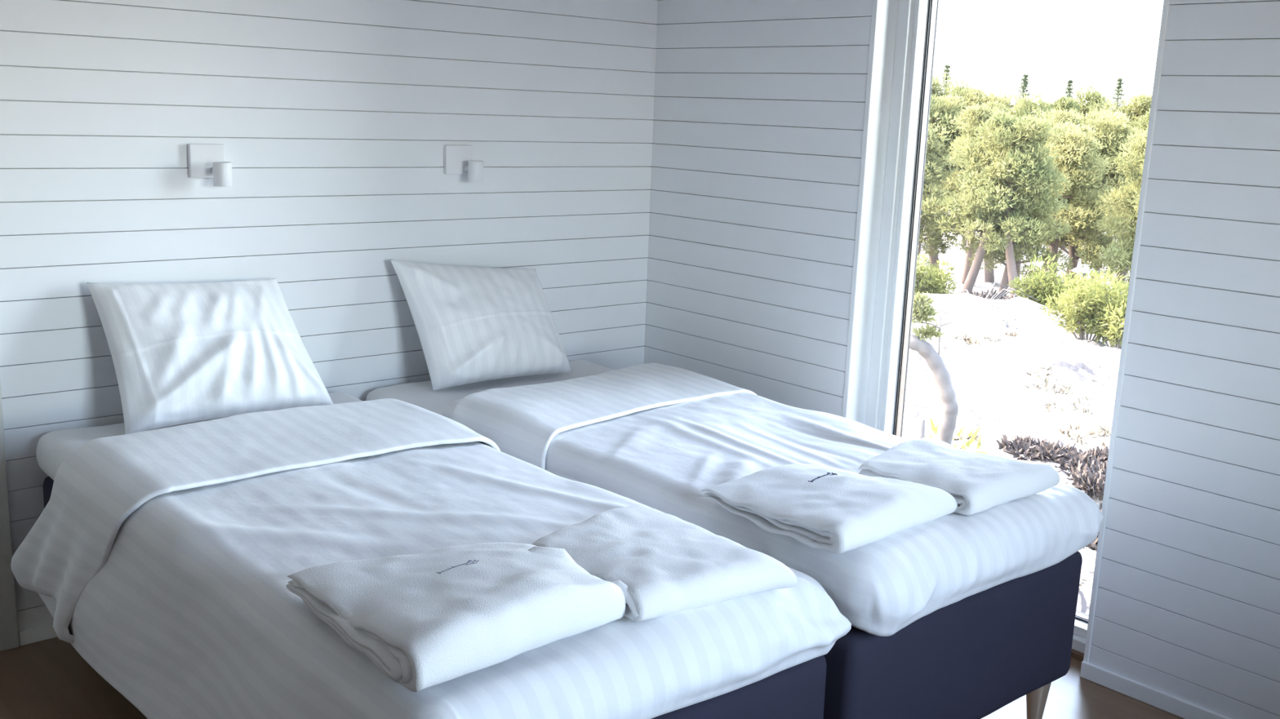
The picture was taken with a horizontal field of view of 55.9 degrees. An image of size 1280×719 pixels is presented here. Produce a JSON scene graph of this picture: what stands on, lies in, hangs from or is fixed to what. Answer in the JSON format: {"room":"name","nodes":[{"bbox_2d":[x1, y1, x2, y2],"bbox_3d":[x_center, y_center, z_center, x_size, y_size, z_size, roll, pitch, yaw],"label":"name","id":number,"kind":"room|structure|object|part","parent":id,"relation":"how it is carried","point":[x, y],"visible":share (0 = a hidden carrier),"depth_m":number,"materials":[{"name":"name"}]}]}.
{"room":"bedroom","nodes":[
{"label":"bedroom","id":0,"kind":"room"},
{"bbox_2d":[0,0,657,631],"bbox_3d":[-1.681,-0.415,3.764,5.100,2.500,0.300,-8,16,-40],"label":"wall","id":1,"kind":"structure","parent":0,"point":[334,121],"depth_m":4.03,"materials":[{"name":"white wood"}]},
{"bbox_2d":[0,382,19,651],"bbox_3d":[-2.229,-0.123,3.143,0.988,2.141,0.119,-8,16,-40],"label":"door","id":2,"kind":"structure","parent":1,"relation":"in","point":[9,632],"depth_m":3.60,"materials":[{"name":"white"}]},
{"bbox_2d":[18,623,57,645],"bbox_3d":[-0.951,0.719,4.478,2.487,0.045,0.012,-8,16,-40],"label":"baseboard","id":3,"kind":"structure","parent":1,"relation":"attached to","point":[27,637],"depth_m":3.70,"materials":[{"name":"white"}]},
{"bbox_2d":[186,143,232,186],"bbox_3d":[-1.331,-0.604,3.752,0.110,0.126,0.109,-8,16,-40],"label":"wall lamp","id":4,"kind":"object","parent":1,"relation":"attached to","point":[204,160],"visible":1,"depth_m":3.75,"materials":[{"name":"white"}]},
{"bbox_3d":[-1.359,-0.623,3.781,0.110,0.104,0.022,-8,16,-40],"label":"wall plate","id":5,"kind":"part","parent":4,"relation":"part of","materials":[{"name":"white"}]},
{"bbox_3d":[-1.297,-0.576,3.751,0.055,0.074,0.055,-8,16,-40],"label":"lamp shade","id":6,"kind":"part","parent":4,"relation":"part of","materials":[{"name":"white"}]},
{"bbox_2d":[444,144,483,182],"bbox_3d":[-0.631,-0.707,4.350,0.112,0.126,0.109,-8,16,-40],"label":"wall lamp","id":7,"kind":"object","parent":1,"relation":"attached to","point":[457,158],"visible":1,"depth_m":4.35,"materials":[{"name":"white"}]},
{"bbox_3d":[-0.660,-0.726,4.379,0.110,0.104,0.022,-8,16,-40],"label":"wall plate","id":8,"kind":"part","parent":7,"relation":"part of","materials":[{"name":"white plastic"}]},
{"bbox_3d":[-0.593,-0.680,4.354,0.055,0.074,0.055,-8,16,-40],"label":"lamp shade","id":9,"kind":"part","parent":7,"relation":"part of","materials":[{"name":"white"}]},
{"bbox_2d":[0,637,1183,718],"bbox_3d":[-0.268,1.349,2.186,4.820,0.200,5.100,-8,16,-40],"label":"floor","id":10,"kind":"structure","parent":0,"point":[46,679],"depth_m":3.50,"materials":[{"name":"brown wood"}]},
{"bbox_2d":[42,476,826,718],"bbox_3d":[-0.697,0.750,3.161,1.004,0.542,2.233,-8,16,-40],"label":"bed","id":11,"kind":"object","parent":10,"relation":"on","point":[797,691],"visible":0.05,"depth_m":2.51,"materials":[{"name":"blue fabric"}]},
{"bbox_2d":[35,392,362,480],"bbox_3d":[-0.696,0.418,3.106,1.031,0.145,2.228,-8,16,-40],"label":"mattress","id":12,"kind":"object","parent":11,"relation":"on","point":[53,448],"visible":0.06,"depth_m":3.53,"materials":[{"name":"white fabric"}]},
{"bbox_2d":[86,278,333,434],"bbox_3d":[-1.306,-0.034,3.744,0.694,0.425,0.270,-7,15,-38],"label":"pillow","id":13,"kind":"object","parent":12,"relation":"on","point":[181,353],"visible":0.98,"depth_m":3.64,"materials":[{"name":"white fabric"}]},
{"bbox_2d":[10,398,851,718],"bbox_3d":[-0.667,0.569,2.983,1.153,0.562,2.189,-8,16,-40],"label":"duvet","id":14,"kind":"object","parent":12,"relation":"on","point":[165,557],"visible":0.84,"depth_m":2.70,"materials":[{"name":"fabric"}]},
{"bbox_2d":[285,542,639,692],"bbox_3d":[-0.353,0.420,2.267,0.504,0.118,0.569,-8,16,-40],"label":"folded towel","id":15,"kind":"object","parent":14,"relation":"on","point":[427,620],"visible":1,"depth_m":2.13,"materials":[{"name":"white fabric"}]},
{"bbox_2d":[532,505,796,622],"bbox_3d":[0.020,0.403,2.506,0.373,0.084,0.501,-6,14,-34],"label":"folded towel","id":16,"kind":"object","parent":14,"relation":"on","point":[668,565],"visible":0.88,"depth_m":2.40,"materials":[{"name":"white fabric"}]},
{"bbox_2d":[823,551,1082,718],"bbox_3d":[0.111,0.636,3.853,0.994,0.542,2.234,-8,16,-40],"label":"bed","id":17,"kind":"object","parent":10,"relation":"on","point":[971,657],"visible":0.22,"depth_m":2.98,"materials":[{"name":"blue fabric"}]},
{"bbox_2d":[365,360,614,481],"bbox_3d":[0.114,0.306,3.796,1.025,0.145,2.231,-8,16,-40],"label":"mattress","id":18,"kind":"object","parent":17,"relation":"on","point":[421,394],"visible":0.09,"depth_m":4.29,"materials":[{"name":"white fabric"}]},
{"bbox_2d":[390,259,571,391],"bbox_3d":[-0.553,-0.147,4.383,0.652,0.442,0.268,-8,16,-40],"label":"pillow","id":19,"kind":"object","parent":18,"relation":"on","point":[473,324],"visible":1,"depth_m":4.29,"materials":[{"name":"white fabric"}]},
{"bbox_2d":[442,363,1102,636],"bbox_3d":[0.321,0.310,3.559,1.097,0.212,1.822,-8,16,-40],"label":"duvet","id":20,"kind":"object","parent":18,"relation":"on","point":[655,436],"visible":0.78,"depth_m":3.30,"materials":[{"name":"fabric"}]},
{"bbox_2d":[700,463,957,554],"bbox_3d":[0.432,0.326,2.913,0.461,0.098,0.488,-9,16,-44],"label":"folded towel","id":21,"kind":"object","parent":20,"relation":"on","point":[834,511],"visible":1,"depth_m":2.80,"materials":[{"name":"white fabric"}]},
{"bbox_2d":[857,437,1059,515],"bbox_3d":[0.816,0.296,3.151,0.411,0.088,0.403,-9,16,-44],"label":"folded towel","id":22,"kind":"object","parent":20,"relation":"on","point":[979,482],"visible":0.91,"depth_m":3.07,"materials":[{"name":"white fabric"}]},
{"bbox_3d":[1.116,0.958,3.397,0.072,0.163,0.072,-8,16,-40],"label":"leg","id":23,"kind":"part","parent":17,"relation":"part of","materials":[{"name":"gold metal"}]},
{"bbox_2d":[644,0,1279,718],"bbox_3d":[1.637,-0.136,3.530,0.350,2.700,4.514,-8,16,-40],"label":"wall","id":24,"kind":"structure","parent":0,"point":[759,105],"depth_m":3.54,"materials":[{"name":"white wood"}]},
{"bbox_2d":[841,0,1170,662],"bbox_3d":[1.185,-0.282,3.954,0.254,2.380,1.030,-8,16,-40],"label":"window","id":25,"kind":"structure","parent":24,"relation":"in","point":[903,33],"depth_m":4.23,"materials":[{"name":"white wood"}]},
{"bbox_3d":[1.229,-0.288,3.989,0.140,2.340,0.993,-8,16,-40],"label":"frame","id":26,"kind":"part","parent":25,"relation":"part of","materials":[{"name":"white wood"}]},
{"bbox_3d":[1.238,-0.286,3.998,0.105,2.256,0.901,-8,16,-40],"label":"sash","id":27,"kind":"part","parent":25,"relation":"part of","materials":[{"name":"white"}]},
{"bbox_2d":[1080,661,1231,718],"bbox_3d":[2.151,1.172,2.863,0.013,0.052,2.392,-8,16,-40],"label":"baseboard","id":28,"kind":"structure","parent":24,"relation":"attached to","point":[1182,708],"depth_m":3.58,"materials":[{"name":"white wood"}]},
{"label":"outside","id":29,"kind":"structure","parent":0,"visible":0},
{"bbox_2d":[902,213,1129,615],"bbox_3d":[20.774,-8.109,63.844,168.925,4.881,167.215,-8,16,-40],"label":"ground","id":30,"kind":"structure","parent":29,"point":[988,379],"depth_m":18.62,"materials":[{"name":"white sand"}]},
{"bbox_2d":[918,419,924,439],"bbox_3d":[2.693,1.540,11.819,0.158,1.953,0.136,-8,16,-40],"label":"broken stump","id":31,"kind":"object","parent":30,"relation":"on","point":[922,424],"visible":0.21,"depth_m":11.64,"materials":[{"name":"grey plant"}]},
{"bbox_2d":[909,244,958,444],"bbox_3d":[2.344,0.491,12.451,1.873,4.288,0.873,7,13,21],"label":"leaning tree","id":32,"kind":"object","parent":30,"relation":"on","point":[949,407],"visible":0.34,"depth_m":11.84,"materials":[{"name":"grey plant"}]},
{"bbox_2d":[914,253,958,294],"bbox_3d":[6.933,-1.828,29.251,1.695,1.487,1.595,12,15,39],"label":"bush","id":33,"kind":"object","parent":30,"relation":"on","point":[926,280],"visible":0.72,"depth_m":29.01,"materials":[{"name":"green plant"}]},
{"bbox_2d":[917,93,968,259],"bbox_3d":[10.449,-6.096,43.454,4.154,7.008,3.528,0,12,-11],"label":"pine tree","id":34,"kind":"object","parent":30,"relation":"on","point":[935,107],"visible":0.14,"depth_m":42.52,"materials":[{"name":"green plant"}]},
{"bbox_3d":[10.497,-7.346,43.193,4.154,4.453,3.528,0,12,-11],"label":"crown","id":35,"kind":"part","parent":34,"relation":"part of","materials":[{"name":"green plant"}]},
{"bbox_2d":[931,72,959,101],"bbox_3d":[13.173,-9.568,58.081,4.535,8.554,4.133,-7,15,-37],"label":"pine tree","id":36,"kind":"object","parent":30,"relation":"on","point":[935,88],"visible":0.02,"depth_m":56.81,"materials":[{"name":"green plant"}]},
{"bbox_2d":[924,93,967,275],"bbox_3d":[10.491,-6.154,44.442,4.106,7.194,3.636,-2,13,-20],"label":"pine tree","id":37,"kind":"object","parent":30,"relation":"on","point":[933,260],"visible":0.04,"depth_m":44.25,"materials":[{"name":"green plant"}]},
{"bbox_2d":[939,63,952,94],"bbox_3d":[16.673,-11.764,66.974,3.895,9.119,3.696,2,12,-2],"label":"spruce tree","id":38,"kind":"object","parent":30,"relation":"on","point":[947,67],"visible":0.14,"depth_m":66.08,"materials":[{"name":"green plant"}]},
{"bbox_2d":[916,123,976,263],"bbox_3d":[7.698,-4.093,32.925,3.428,5.528,2.626,-1,12,-15],"label":"pine tree","id":39,"kind":"object","parent":30,"relation":"on","point":[931,168],"visible":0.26,"depth_m":32.44,"materials":[{"name":"green plant"}]},
{"bbox_2d":[909,419,986,453],"bbox_3d":[2.684,1.492,12.447,2.192,1.802,1.656,4,12,10],"label":"bush","id":40,"kind":"object","parent":30,"relation":"on","point":[934,428],"visible":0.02,"depth_m":12.34,"materials":[{"name":"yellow plant"}]},
{"bbox_2d":[937,79,977,243],"bbox_3d":[14.860,-9.386,58.536,4.197,8.291,4.942,12,16,40],"label":"pine tree","id":41,"kind":"object","parent":30,"relation":"on","point":[961,90],"visible":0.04,"depth_m":57.95,"materials":[{"name":"green plant"}]},
{"bbox_3d":[14.867,-10.441,58.254,4.253,6.115,5.090,12,16,40],"label":"crown","id":42,"kind":"part","parent":41,"relation":"part of","materials":[{"name":"green plant"}]},
{"bbox_2d":[928,102,1008,284],"bbox_3d":[11.075,-5.314,40.537,3.764,6.536,3.585,4,12,7],"label":"pine tree","id":43,"kind":"object","parent":30,"relation":"on","point":[976,113],"visible":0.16,"depth_m":39.75,"materials":[{"name":"green plant"}]},
{"bbox_3d":[11.123,-6.536,40.282,3.764,4.037,3.585,4,12,7],"label":"crown","id":44,"kind":"part","parent":43,"relation":"part of","materials":[{"name":"green plant"}]},
{"bbox_2d":[942,290,1009,299],"bbox_3d":[8.729,-1.172,30.110,3.665,0.743,3.644,-8,16,-40],"label":"heap","id":45,"kind":"object","parent":30,"relation":"on","point":[982,291],"visible":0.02,"depth_m":31.38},
{"bbox_2d":[941,99,1015,282],"bbox_3d":[12.628,-5.899,43.589,3.939,6.840,3.752,-3,13,-24],"label":"pine tree","id":46,"kind":"object","parent":30,"relation":"on","point":[988,277],"visible":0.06,"depth_m":43.16,"materials":[{"name":"green plant"}]},
{"bbox_3d":[12.677,-7.178,43.322,3.939,4.225,3.752,-3,13,-24],"label":"crown","id":47,"kind":"part","parent":46,"relation":"part of","materials":[{"name":"green plant"}]},
{"bbox_2d":[957,86,1012,246],"bbox_3d":[16.100,-8.859,57.011,4.696,7.922,3.988,5,12,15],"label":"pine tree","id":48,"kind":"object","parent":30,"relation":"on","point":[978,95],"visible":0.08,"depth_m":56.14,"materials":[{"name":"green plant"}]},
{"bbox_3d":[16.154,-10.271,56.716,4.696,5.034,3.988,5,12,15],"label":"crown","id":49,"kind":"part","parent":48,"relation":"part of","materials":[{"name":"green plant"}]},
{"bbox_2d":[921,111,1051,293],"bbox_3d":[8.947,-3.654,31.166,3.151,5.472,3.002,-8,16,-41],"label":"pine tree","id":50,"kind":"object","parent":30,"relation":"on","point":[975,149],"visible":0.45,"depth_m":30.78,"materials":[{"name":"green plant"}]},
{"bbox_2d":[967,91,1022,114],"bbox_3d":[16.787,-9.034,58.551,3.945,7.807,4.455,11,15,38],"label":"pine tree","id":51,"kind":"object","parent":30,"relation":"on","point":[1011,105],"visible":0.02,"depth_m":57.48,"materials":[{"name":"green plant"}]},
{"bbox_2d":[953,282,1038,300],"bbox_3d":[7.617,-1.345,26.797,2.078,0.698,2.249,-2,12,-17],"label":"dead branches","id":52,"kind":"object","parent":30,"relation":"on","point":[997,295],"visible":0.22,"depth_m":26.45,"materials":[{"name":"brown wood"}]},
{"bbox_2d":[975,289,1022,299],"bbox_3d":[9.056,-1.163,29.777,3.822,0.879,3.889,0,12,-10],"label":"heap","id":53,"kind":"object","parent":30,"relation":"on","point":[993,293],"visible":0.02,"depth_m":30.67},
{"bbox_2d":[954,145,1075,297],"bbox_3d":[10.050,-3.355,32.011,2.883,5.051,2.553,9,14,29],"label":"pine tree","id":54,"kind":"object","parent":30,"relation":"on","point":[1018,253],"visible":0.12,"depth_m":31.85,"materials":[{"name":"green plant"}]},
{"bbox_2d":[958,113,1074,298],"bbox_3d":[9.457,-3.424,30.558,2.916,5.499,2.657,5,12,14],"label":"pine tree","id":55,"kind":"object","parent":30,"relation":"on","point":[1028,131],"visible":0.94,"depth_m":29.99,"materials":[{"name":"green plant"}]},
{"bbox_2d":[1013,72,1031,111],"bbox_3d":[21.195,-11.637,67.762,3.628,8.743,3.700,-4,13,-26],"label":"spruce tree","id":56,"kind":"object","parent":30,"relation":"on","point":[1024,79],"visible":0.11,"depth_m":66.99,"materials":[{"name":"green plant"}]},
{"bbox_2d":[953,329,1111,610],"bbox_3d":[5.184,1.147,15.838,2.268,1.497,12.586,5,12,14],"label":"dry grass","id":57,"kind":"structure","parent":30,"relation":"on","point":[1067,388],"depth_m":17.15,"materials":[{"name":"beige plant"}]},
{"bbox_2d":[1004,91,1060,277],"bbox_3d":[14.025,-6.123,44.333,3.677,7.265,4.331,5,12,11],"label":"pine tree","id":58,"kind":"object","parent":30,"relation":"on","point":[1025,106],"visible":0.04,"depth_m":42.96,"materials":[{"name":"green plant"}]},
{"bbox_3d":[14.060,-7.069,44.199,3.727,5.358,4.460,5,12,11],"label":"crown","id":59,"kind":"part","parent":58,"relation":"part of","materials":[{"name":"green plant"}]},
{"bbox_2d":[995,434,1108,467],"bbox_3d":[5.215,1.157,14.857,1.616,0.319,0.833,5,12,15],"label":"bush","id":60,"kind":"object","parent":30,"relation":"on","point":[1026,446],"visible":0.81,"depth_m":14.73,"materials":[{"name":"grey plant"}]},
{"bbox_2d":[1023,95,1080,251],"bbox_3d":[18.904,-8.408,56.352,4.508,7.749,4.357,-1,12,-13],"label":"pine tree","id":61,"kind":"object","parent":30,"relation":"on","point":[1063,103],"visible":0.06,"depth_m":55.24,"materials":[{"name":"green plant"}]},
{"bbox_3d":[19.151,-9.819,55.897,4.252,4.788,4.464,4,12,8],"label":"crown","id":62,"kind":"part","parent":61,"relation":"part of","materials":[{"name":"green plant"}]},
{"bbox_2d":[1007,253,1106,312],"bbox_3d":[9.169,-1.409,26.138,2.087,1.716,1.577,12,15,38],"label":"bush","id":63,"kind":"object","parent":30,"relation":"on","point":[1037,289],"visible":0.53,"depth_m":26.02,"materials":[{"name":"green plant"}]},
{"bbox_2d":[1062,78,1075,100],"bbox_3d":[24.148,-11.679,68.968,3.467,8.555,3.654,12,15,38],"label":"spruce tree","id":64,"kind":"object","parent":30,"relation":"on","point":[1069,83],"visible":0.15,"depth_m":68.13,"materials":[{"name":"green plant"}]},
{"bbox_2d":[1031,107,1114,279],"bbox_3d":[14.324,-5.231,41.146,3.482,6.568,3.173,9,14,31],"label":"pine tree","id":65,"kind":"object","parent":30,"relation":"on","point":[1071,116],"visible":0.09,"depth_m":40.15,"materials":[{"name":"green plant"}]},
{"bbox_3d":[14.371,-6.428,40.896,3.482,4.122,3.173,9,14,31],"label":"crown","id":66,"kind":"part","parent":65,"relation":"part of","materials":[{"name":"green plant"}]},
{"bbox_2d":[1058,104,1086,248],"bbox_3d":[20.511,-8.531,57.458,3.542,7.332,3.887,0,12,-10],"label":"pine tree","id":67,"kind":"object","parent":30,"relation":"on","point":[1062,246],"visible":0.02,"depth_m":58.32,"materials":[{"name":"green plant"}]},
{"bbox_2d":[1033,120,1123,284],"bbox_3d":[12.126,-3.966,34.541,2.838,5.637,3.341,-5,14,-31],"label":"pine tree","id":68,"kind":"object","parent":30,"relation":"on","point":[1080,175],"visible":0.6,"depth_m":33.76,"materials":[{"name":"green plant"}]},
{"bbox_2d":[1040,272,1120,340],"bbox_3d":[8.589,-0.896,22.988,1.695,1.487,1.595,1,12,-5],"label":"bush","id":69,"kind":"object","parent":30,"relation":"on","point":[1072,309],"visible":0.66,"depth_m":22.78,"materials":[{"name":"green plant"}]},
{"bbox_2d":[1053,453,1107,501],"bbox_3d":[5.467,1.418,14.170,1.119,0.407,1.317,-1,12,-14],"label":"bush","id":70,"kind":"object","parent":30,"relation":"on","point":[1093,475],"visible":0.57,"depth_m":14.07,"materials":[{"name":"grey plant"}]},
{"bbox_2d":[1041,146,1127,285],"bbox_3d":[13.032,-3.825,35.591,3.232,5.212,2.476,0,12,-11],"label":"pine tree","id":71,"kind":"object","parent":30,"relation":"on","point":[1104,241],"visible":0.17,"depth_m":35.24,"materials":[{"name":"green plant"}]},
{"bbox_2d":[1071,264,1097,278],"bbox_3d":[12.469,-1.813,34.043,0.720,1.760,0.720,-8,16,-40],"label":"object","id":72,"kind":"object","parent":30,"relation":"on","point":[1085,268],"visible":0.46,"depth_m":33.73,"materials":[{"name":"grey"}]},
{"bbox_2d":[1082,533,1098,551],"bbox_3d":[4.913,2.016,12.835,1.100,0.324,1.150,-8,16,-40],"label":"heap","id":73,"kind":"object","parent":30,"relation":"on","point":[1095,543],"visible":0.07,"depth_m":12.77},
{"bbox_2d":[1068,84,1119,250],"bbox_3d":[21.387,-8.698,56.583,4.896,8.212,4.157,3,12,4],"label":"pine tree","id":74,"kind":"object","parent":30,"relation":"on","point":[1097,100],"visible":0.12,"depth_m":55.67,"materials":[{"name":"green plant"}]},
{"bbox_3d":[21.497,-9.752,56.373,5.042,6.057,4.213,3,12,4],"label":"crown","id":75,"kind":"part","parent":74,"relation":"part of","materials":[{"name":"green plant"}]},
{"bbox_2d":[1063,106,1136,282],"bbox_3d":[15.811,-5.486,42.354,3.844,6.735,3.403,10,14,32],"label":"pine tree","id":76,"kind":"object","parent":30,"relation":"on","point":[1093,115],"visible":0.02,"depth_m":42.03,"materials":[{"name":"green plant"}]},
{"bbox_3d":[15.844,-6.325,42.178,3.844,5.019,3.403,10,14,32],"label":"crown","id":77,"kind":"part","parent":76,"relation":"part of","materials":[{"name":"green plant"}]},
{"bbox_2d":[1078,266,1129,348],"bbox_3d":[8.976,-0.840,22.593,1.422,1.680,2.270,11,15,37],"label":"bush","id":78,"kind":"object","parent":30,"relation":"on","point":[1111,322],"visible":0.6,"depth_m":22.24,"materials":[{"name":"green plant"}]},
{"bbox_2d":[1075,128,1147,292],"bbox_3d":[13.139,-3.121,31.183,3.232,5.664,2.862,2,12,1],"label":"pine tree","id":79,"kind":"object","parent":30,"relation":"on","point":[1118,256],"visible":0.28,"depth_m":31.04,"materials":[{"name":"green plant"}]},
{"bbox_2d":[1081,108,1145,291],"bbox_3d":[15.559,-5.075,40.522,3.298,6.551,3.883,1,12,-5],"label":"pine tree","id":80,"kind":"object","parent":30,"relation":"on","point":[1113,131],"visible":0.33,"depth_m":39.56,"materials":[{"name":"green plant"}]},
{"bbox_3d":[15.604,-6.243,40.279,3.298,4.162,3.883,1,12,-5],"label":"crown","id":81,"kind":"part","parent":80,"relation":"part of","materials":[{"name":"green plant"}]},
{"bbox_2d":[1110,76,1126,111],"bbox_3d":[27.302,-11.920,69.977,3.700,8.743,3.628,5,12,14],"label":"spruce tree","id":82,"kind":"object","parent":30,"relation":"on","point":[1120,83],"visible":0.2,"depth_m":69.10,"materials":[{"name":"green plant"}]},
{"bbox_2d":[1117,204,1135,256],"bbox_3d":[14.553,-3.220,33.252,2.583,5.346,2.834,8,13,24],"label":"pine tree","id":83,"kind":"object","parent":30,"relation":"on","point":[1135,205],"visible":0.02,"depth_m":33.52,"materials":[{"name":"green plant"}]},
{"bbox_2d":[1110,92,1151,238],"bbox_3d":[22.513,-8.246,55.492,3.988,7.922,4.696,-3,13,-22],"label":"pine tree","id":84,"kind":"object","parent":30,"relation":"on","point":[1141,104],"visible":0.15,"depth_m":54.34,"materials":[{"name":"green plant"}]},
{"bbox_3d":[22.568,-9.659,55.197,3.988,5.034,4.696,-3,13,-22],"label":"crown","id":85,"kind":"part","parent":84,"relation":"part of","materials":[{"name":"green plant"}]},
{"bbox_2d":[1115,107,1150,287],"bbox_3d":[17.273,-5.289,41.926,3.977,6.837,3.845,12,15,38],"label":"pine tree","id":86,"kind":"object","parent":30,"relation":"on","point":[1145,118],"visible":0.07,"depth_m":40.95,"materials":[{"name":"green plant"}]},
{"bbox_3d":[17.315,-6.525,41.445,3.939,4.225,3.752,-4,13,-28],"label":"crown","id":87,"kind":"part","parent":86,"relation":"part of","materials":[{"name":"green plant"}]}
]}

